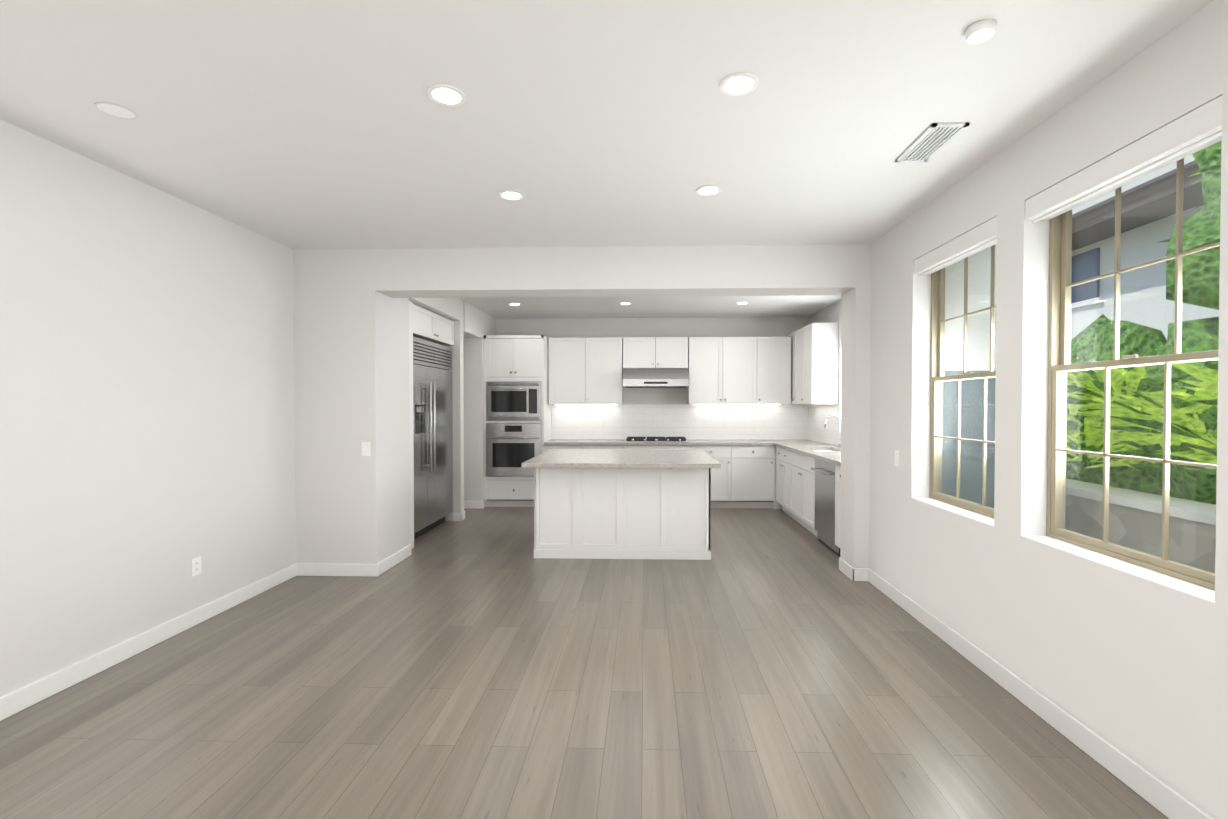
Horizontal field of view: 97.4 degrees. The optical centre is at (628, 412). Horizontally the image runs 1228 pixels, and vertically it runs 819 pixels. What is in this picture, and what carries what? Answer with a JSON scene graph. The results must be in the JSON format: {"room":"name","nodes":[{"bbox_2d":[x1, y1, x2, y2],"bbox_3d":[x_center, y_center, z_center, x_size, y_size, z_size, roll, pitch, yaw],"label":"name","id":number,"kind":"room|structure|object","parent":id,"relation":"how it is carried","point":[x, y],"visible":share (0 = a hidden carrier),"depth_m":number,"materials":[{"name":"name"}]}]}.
{"room":"empty living room","nodes":[
{"label":"empty living room","id":0,"kind":"room"},
{"bbox_2d":[0,119,295,696],"bbox_3d":[-2.993,0.045,1.535,0.200,2.740,6.100,0,1,2],"label":"wall","id":1,"kind":"structure","parent":0,"point":[147,428],"depth_m":3.06,"materials":[{"name":"paint"}]},
{"bbox_2d":[0,563,295,720],"bbox_3d":[-2.884,1.361,1.625,0.014,0.105,5.850,0,1,2],"label":"baseboard","id":2,"kind":"structure","parent":1,"relation":"attached to","point":[18,700],"depth_m":3.05,"materials":[{"name":"white wood"}]},
{"bbox_2d":[192,556,200,576],"bbox_3d":[-2.827,1.008,3.534,0.008,0.114,0.072,0,1,2],"label":"electrical outlet","id":3,"kind":"object","parent":1,"relation":"attached to","point":[196,566],"visible":1,"depth_m":3.53,"materials":[{"name":"white plastic"}]},
{"bbox_2d":[293,248,495,563],"bbox_3d":[-2.502,-0.021,6.347,0.890,2.740,3.650,0,1,2],"label":"wall","id":4,"kind":"structure","parent":0,"point":[351,367],"depth_m":4.53,"materials":[{"name":"paint"}]},
{"bbox_2d":[296,562,379,576],"bbox_3d":[-2.435,1.322,4.530,0.674,0.105,0.014,0,1,2],"label":"baseboard","id":5,"kind":"structure","parent":4,"relation":"attached to","point":[302,569],"depth_m":4.52,"materials":[{"name":"white wood"}]},
{"bbox_2d":[362,442,370,455],"bbox_3d":[-2.192,0.304,4.510,0.072,0.114,0.008,0,1,2],"label":"light switch","id":6,"kind":"object","parent":4,"relation":"attached to","point":[366,449],"visible":1,"depth_m":4.51,"materials":[{"name":"white plastic"}]},
{"bbox_2d":[380,544,411,574],"bbox_3d":[-2.096,1.317,4.852,0.014,0.105,0.650,0,1,2],"label":"baseboard","id":7,"kind":"structure","parent":4,"relation":"attached to","point":[402,554],"depth_m":4.84,"materials":[{"name":"white wood"}]},
{"bbox_2d":[413,304,453,345],"bbox_3d":[-2.496,-0.964,6.038,0.660,0.305,1.237,0,1,2],"label":"upper cabinet","id":8,"kind":"object","parent":4,"relation":"attached to","point":[426,324],"depth_m":6.03,"materials":[{"name":"white wood"}]},
{"bbox_2d":[464,501,483,508],"bbox_3d":[-2.275,1.281,7.497,0.534,0.105,0.014,0,1,2],"label":"baseboard","id":9,"kind":"structure","parent":4,"relation":"attached to","point":[467,504],"depth_m":7.49,"materials":[{"name":"white wood"}]},
{"bbox_2d":[445,299,463,520],"bbox_3d":[-2.443,-0.026,6.730,0.745,2.740,0.120,0,1,2],"label":"wall","id":10,"kind":"structure","parent":0,"point":[457,370],"depth_m":6.67,"materials":[{"name":"paint"}]},
{"bbox_2d":[0,507,1168,818],"bbox_3d":[-0.416,1.440,3.377,6.500,0.100,9.900,0,1,2],"label":"floor","id":11,"kind":"structure","parent":0,"point":[762,663],"depth_m":2.55,"materials":[{"name":"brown wood"}]},
{"bbox_2d":[409,300,416,548],"bbox_3d":[-2.509,0.128,5.305,0.690,2.470,0.259,0,1,2],"label":"tall cabinet","id":12,"kind":"object","parent":11,"relation":"on","point":[412,315],"depth_m":5.38,"materials":[{"name":"white wood"}]},
{"bbox_2d":[413,336,452,538],"bbox_3d":[-2.459,0.283,6.055,0.693,2.140,1.230,0,1,2],"label":"refrigerator","id":13,"kind":"object","parent":11,"relation":"on","point":[433,431],"visible":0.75,"depth_m":5.97,"materials":[{"name":"silver metal"}]},
{"bbox_2d":[484,335,550,506],"bbox_3d":[-1.589,0.124,7.793,0.839,2.410,0.705,0,1,2],"label":"tall cabinet","id":14,"kind":"object","parent":11,"relation":"on","point":[517,419],"visible":0.85,"depth_m":7.51,"materials":[{"name":"white wood"}]},
{"bbox_2d":[544,446,579,451],"bbox_3d":[-0.908,0.889,7.826,0.514,0.880,0.618,0,1,2],"label":"base cabinet","id":15,"kind":"object","parent":11,"relation":"on","point":[546,448],"depth_m":7.51,"materials":[{"name":"white wood"}]},
{"bbox_2d":[580,446,623,448],"bbox_3d":[-0.388,0.889,7.810,0.633,0.880,0.618,0,1,2],"label":"base cabinet","id":16,"kind":"object","parent":11,"relation":"on","point":[581,447],"depth_m":7.50,"materials":[{"name":"white wood"}]},
{"bbox_2d":[534,469,710,559],"bbox_3d":[-0.044,0.920,5.577,1.658,0.880,1.474,0,1,2],"label":"kitchen island","id":17,"kind":"object","parent":11,"relation":"on","point":[622,503],"depth_m":5.04,"materials":[{"name":"white wood"}]},
{"bbox_2d":[522,449,720,468],"bbox_3d":[-0.045,0.460,5.549,1.770,0.040,1.530,0,1,2],"label":"island countertop","id":18,"kind":"structure","parent":17,"relation":"on","point":[553,458],"depth_m":5.12,"materials":[{"name":"grey stone"}]},
{"bbox_2d":[624,446,695,448],"bbox_3d":[0.424,0.890,7.786,0.992,0.880,0.618,0,1,2],"label":"base cabinet","id":19,"kind":"object","parent":11,"relation":"on","point":[625,447],"depth_m":7.47,"materials":[{"name":"white"}]},
{"bbox_2d":[696,446,735,507],"bbox_3d":[1.174,0.890,7.763,0.612,0.880,0.618,0,1,2],"label":"base cabinet","id":20,"kind":"object","parent":11,"relation":"on","point":[723,479],"depth_m":7.45,"materials":[{"name":"white wood"}]},
{"bbox_2d":[736,446,775,508],"bbox_3d":[1.696,0.890,7.747,0.643,0.880,0.618,0,1,2],"label":"base cabinet","id":21,"kind":"object","parent":11,"relation":"on","point":[755,465],"depth_m":7.44,"materials":[{"name":"white wood"}]},
{"bbox_2d":[544,439,811,445],"bbox_3d":[0.749,0.430,7.749,3.832,0.040,0.638,0,1,2],"label":"countertop","id":22,"kind":"structure","parent":21,"relation":"on","point":[553,442],"depth_m":7.48,"materials":[{"name":"grey stone"}]},
{"bbox_2d":[624,437,688,441],"bbox_3d":[0.398,0.384,7.770,0.900,0.049,0.480,0,1,2],"label":"gas cooktop","id":23,"kind":"object","parent":22,"relation":"in","point":[655,439],"visible":1,"depth_m":7.62,"materials":[{"name":"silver metal"}]},
{"bbox_2d":[776,442,840,465],"bbox_3d":[2.285,0.454,6.039,0.658,0.040,2.688,0,1,2],"label":"countertop","id":24,"kind":"structure","parent":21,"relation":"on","point":[832,454],"depth_m":6.42,"materials":[{"name":"grey stone"}]},
{"bbox_2d":[824,414,840,449],"bbox_3d":[2.457,0.222,6.477,0.238,0.412,0.116,0,1,2],"label":"faucet","id":25,"kind":"object","parent":24,"relation":"on","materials":[{"name":"silver metal"}]},
{"bbox_2d":[776,446,787,513],"bbox_3d":[2.330,0.900,7.032,0.628,0.880,0.773,0,1,2],"label":"base cabinet","id":26,"kind":"object","parent":11,"relation":"on","point":[776,474],"depth_m":7.11,"materials":[{"name":"white wood"}]},
{"bbox_2d":[788,450,831,535],"bbox_3d":[2.306,0.911,6.235,0.628,0.880,1.033,0,1,2],"label":"base cabinet","id":27,"kind":"object","parent":11,"relation":"on","point":[801,479],"depth_m":6.21,"materials":[{"name":"white wood"}]},
{"bbox_2d":[810,459,839,555],"bbox_3d":[2.236,0.926,5.413,0.661,0.872,0.607,0,1,2],"label":"dishwasher","id":28,"kind":"object","parent":11,"relation":"on","point":[825,482],"visible":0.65,"depth_m":5.38,"materials":[{"name":"silver metal"}]},
{"bbox_2d":[835,466,840,547],"bbox_3d":[2.266,0.929,4.905,0.628,0.880,0.400,0,1,2],"label":"base cabinet","id":29,"kind":"object","parent":11,"relation":"on","point":[837,468],"depth_m":5.05,"materials":[{"name":"white wood"}]},
{"bbox_2d":[0,0,1213,318],"bbox_3d":[-0.486,-1.450,3.340,6.360,0.200,9.900,0,1,2],"label":"ceiling","id":30,"kind":"structure","parent":0,"point":[310,124],"depth_m":2.37,"materials":[{"name":"paint"}]},
{"bbox_2d":[94,102,137,119],"bbox_3d":[-2.266,-1.334,2.390,0.140,0.003,0.140,0,1,2],"label":"recessed light","id":31,"kind":"object","parent":30,"relation":"attached to","point":[115,110],"visible":1,"depth_m":2.38,"materials":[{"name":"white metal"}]},
{"bbox_2d":[427,84,465,106],"bbox_3d":[-0.764,-1.332,2.269,0.156,0.005,0.156,0,1,2],"label":"recessed light","id":32,"kind":"object","parent":30,"relation":"in","point":[446,95],"visible":1,"depth_m":2.27,"materials":[{"name":"white plastic"}]},
{"bbox_2d":[498,190,523,200],"bbox_3d":[-0.726,-1.347,3.348,0.156,0.005,0.156,0,1,2],"label":"recessed light","id":33,"kind":"object","parent":30,"relation":"in","point":[512,195],"visible":1,"depth_m":3.35,"materials":[{"name":"white plastic"}]},
{"bbox_2d":[696,185,721,195],"bbox_3d":[0.487,-1.345,3.272,0.156,0.005,0.156,0,1,2],"label":"recessed light","id":34,"kind":"object","parent":30,"relation":"in","point":[707,190],"visible":1,"depth_m":3.27,"materials":[{"name":"white plastic"}]},
{"bbox_2d":[720,72,758,96],"bbox_3d":[0.449,-1.331,2.192,0.156,0.005,0.156,0,1,2],"label":"recessed light","id":35,"kind":"object","parent":30,"relation":"in","point":[738,84],"visible":1,"depth_m":2.19,"materials":[{"name":"white plastic"}]},
{"bbox_2d":[895,122,969,161],"bbox_3d":[1.497,-1.334,2.681,0.165,0.011,0.380,0,1,2],"label":"ceiling vent","id":36,"kind":"object","parent":30,"relation":"in","point":[931,141],"visible":0.98,"depth_m":2.65,"materials":[{"name":"silver metal"}]},
{"bbox_2d":[964,19,996,43],"bbox_3d":[1.220,-1.315,1.869,0.096,0.027,0.096,0,1,2],"label":"smoke detector","id":37,"kind":"object","parent":30,"relation":"attached to","point":[981,31],"visible":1,"depth_m":1.85,"materials":[{"name":"white plastic"}]},
{"bbox_2d":[375,244,855,297],"bbox_3d":[-0.130,-1.192,4.588,3.957,0.349,0.309,0,1,2],"label":"header beam","id":38,"kind":"structure","parent":0,"point":[722,270],"depth_m":4.44,"materials":[{"name":"paint"}]},
{"bbox_2d":[496,317,808,439],"bbox_3d":[-0.270,-0.046,8.205,6.500,2.740,0.200,0,1,2],"label":"wall","id":39,"kind":"structure","parent":0,"point":[667,327],"depth_m":8.07,"materials":[{"name":"paint"}]},
{"bbox_2d":[548,337,622,403],"bbox_3d":[-0.618,-0.603,7.931,1.070,0.960,0.350,0,1,2],"label":"upper cabinet","id":40,"kind":"object","parent":39,"relation":"attached to","point":[585,370],"visible":0.98,"depth_m":7.79,"materials":[{"name":"white wood"}]},
{"bbox_2d":[556,404,616,404],"bbox_3d":[-0.625,-0.116,8.015,0.900,0.012,0.040,0,1,2],"label":"under-cabinet light","id":41,"kind":"object","parent":40,"relation":"attached to","point":[556,404],"depth_m":7.99,"materials":[{"name":"white plastic"}]},
{"bbox_2d":[623,337,687,368],"bbox_3d":[0.394,-0.860,7.896,0.935,0.445,0.350,0,1,2],"label":"upper cabinet","id":42,"kind":"object","parent":39,"relation":"attached to","point":[655,352],"visible":1,"depth_m":7.75,"materials":[{"name":"white wood"}]},
{"bbox_2d":[623,369,688,387],"bbox_3d":[0.392,-0.496,7.826,0.931,0.260,0.501,0,1,2],"label":"under-cabinet range hood","id":43,"kind":"object","parent":42,"relation":"attached to","point":[655,378],"visible":1,"depth_m":7.61,"materials":[{"name":"silver metal"}]},
{"bbox_2d":[552,404,807,439],"bbox_3d":[0.760,0.139,8.072,3.833,0.528,0.008,0,1,2],"label":"tile backsplash","id":44,"kind":"structure","parent":39,"relation":"attached to","point":[747,422],"depth_m":8.07,"materials":[{"name":"white tile"}]},
{"bbox_2d":[687,337,762,403],"bbox_3d":[1.386,-0.602,7.882,1.027,0.960,0.326,0,1,2],"label":"upper cabinet","id":45,"kind":"object","parent":39,"relation":"attached to","point":[739,370],"depth_m":7.72,"materials":[{"name":"white wood"}]},
{"bbox_2d":[694,404,779,404],"bbox_3d":[1.599,-0.115,7.947,1.250,0.012,0.040,0,1,2],"label":"under-cabinet light","id":46,"kind":"object","parent":45,"relation":"attached to","point":[694,404],"depth_m":7.93,"materials":[{"name":"white plastic"}]},
{"bbox_2d":[763,337,790,403],"bbox_3d":[2.055,-0.602,7.862,0.543,0.960,0.326,0,1,2],"label":"upper cabinet","id":47,"kind":"object","parent":39,"relation":"attached to","point":[776,350],"depth_m":7.70,"materials":[{"name":"white wood"}]},
{"bbox_2d":[809,300,841,444],"bbox_3d":[2.704,-0.022,6.444,0.150,2.740,3.540,0,1,2],"label":"wall","id":48,"kind":"structure","parent":0,"point":[832,313],"depth_m":6.85,"materials":[{"name":"paint"}]},
{"bbox_2d":[787,323,838,403],"bbox_3d":[2.481,-0.625,7.396,0.350,1.020,1.230,0,1,2],"label":"upper cabinet","id":49,"kind":"object","parent":48,"relation":"attached to","point":[814,363],"visible":0.92,"depth_m":6.79,"materials":[{"name":"white wood"}]},
{"bbox_2d":[808,404,840,445],"bbox_3d":[2.621,0.163,6.339,0.008,0.528,3.300,0,1,2],"label":"tile backsplash","id":50,"kind":"structure","parent":48,"relation":"attached to","point":[817,413],"depth_m":7.28,"materials":[{"name":"white tile"}]},
{"bbox_2d":[840,244,870,567],"bbox_3d":[2.284,0.004,4.531,0.873,2.740,0.310,0,1,2],"label":"wall","id":51,"kind":"structure","parent":0,"point":[855,424],"depth_m":4.40,"materials":[{"name":"paint"}]},
{"bbox_2d":[839,558,859,580],"bbox_3d":[1.840,1.321,4.556,0.014,0.105,0.324,0,1,2],"label":"baseboard","id":52,"kind":"structure","parent":51,"relation":"attached to","point":[853,573],"depth_m":4.47,"materials":[{"name":"white wood"}]},
{"bbox_2d":[869,0,1227,818],"bbox_3d":[1.977,0.046,1.459,0.200,2.740,5.850,0,1,2],"label":"wall","id":53,"kind":"structure","parent":0,"point":[1129,660],"depth_m":2.53,"materials":[{"name":"paint"}]},
{"bbox_2d":[894,450,899,466],"bbox_3d":[1.945,0.332,3.911,0.008,0.114,0.072,0,1,2],"label":"light switch","id":54,"kind":"object","parent":53,"relation":"attached to","point":[897,458],"visible":1,"depth_m":3.90,"materials":[{"name":"white plastic"}]},
{"bbox_2d":[914,216,996,518],"bbox_3d":[2.031,-0.221,3.256,0.191,1.625,0.879,0,1,2],"label":"window","id":55,"kind":"structure","parent":53,"relation":"in","point":[964,246],"depth_m":3.38,"materials":[{"name":"beige plastic"}]},
{"bbox_2d":[864,568,1212,818],"bbox_3d":[1.870,1.363,1.481,0.014,0.105,5.850,0,1,2],"label":"baseboard","id":56,"kind":"structure","parent":53,"relation":"attached to","point":[1148,787],"depth_m":2.36,"materials":[{"name":"white wood"}]},
{"bbox_2d":[1025,95,1221,589],"bbox_3d":[1.998,-0.206,2.168,0.191,1.625,0.895,0,1,2],"label":"window","id":57,"kind":"structure","parent":53,"relation":"in","point":[1179,140],"depth_m":2.21,"materials":[{"name":"clear glass"}]},
{"label":"outside","id":58,"kind":"structure","parent":0,"visible":0},
{"bbox_3d":[9.285,1.478,11.538,13.800,0.200,36.000,0,1,2],"label":"ground","id":59,"kind":"structure","parent":58,"visible":0},
{"bbox_2d":[942,244,996,507],"bbox_3d":[2.638,-0.272,4.245,0.948,3.500,0.228,0,1,2],"label":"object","id":60,"kind":"object","parent":59,"relation":"on","point":[955,268],"depth_m":4.13,"materials":[{"name":"clear"}]},
{"bbox_2d":[1065,141,1221,572],"bbox_3d":[4.868,-1.204,6.883,2.547,5.291,13.500,0,1,2],"label":"garden","id":61,"kind":"object","parent":59,"relation":"on","point":[1141,346],"depth_m":4.34,"materials":[{"name":"plant"}]},
{"bbox_2d":[1071,154,1218,339],"bbox_3d":[9.305,-1.958,10.490,5.700,6.700,30.000,0,1,2],"label":"neighbor house","id":62,"kind":"structure","parent":59,"relation":"on","point":[1098,289],"depth_m":7.40,"materials":[{"name":"white paint"}]}
]}

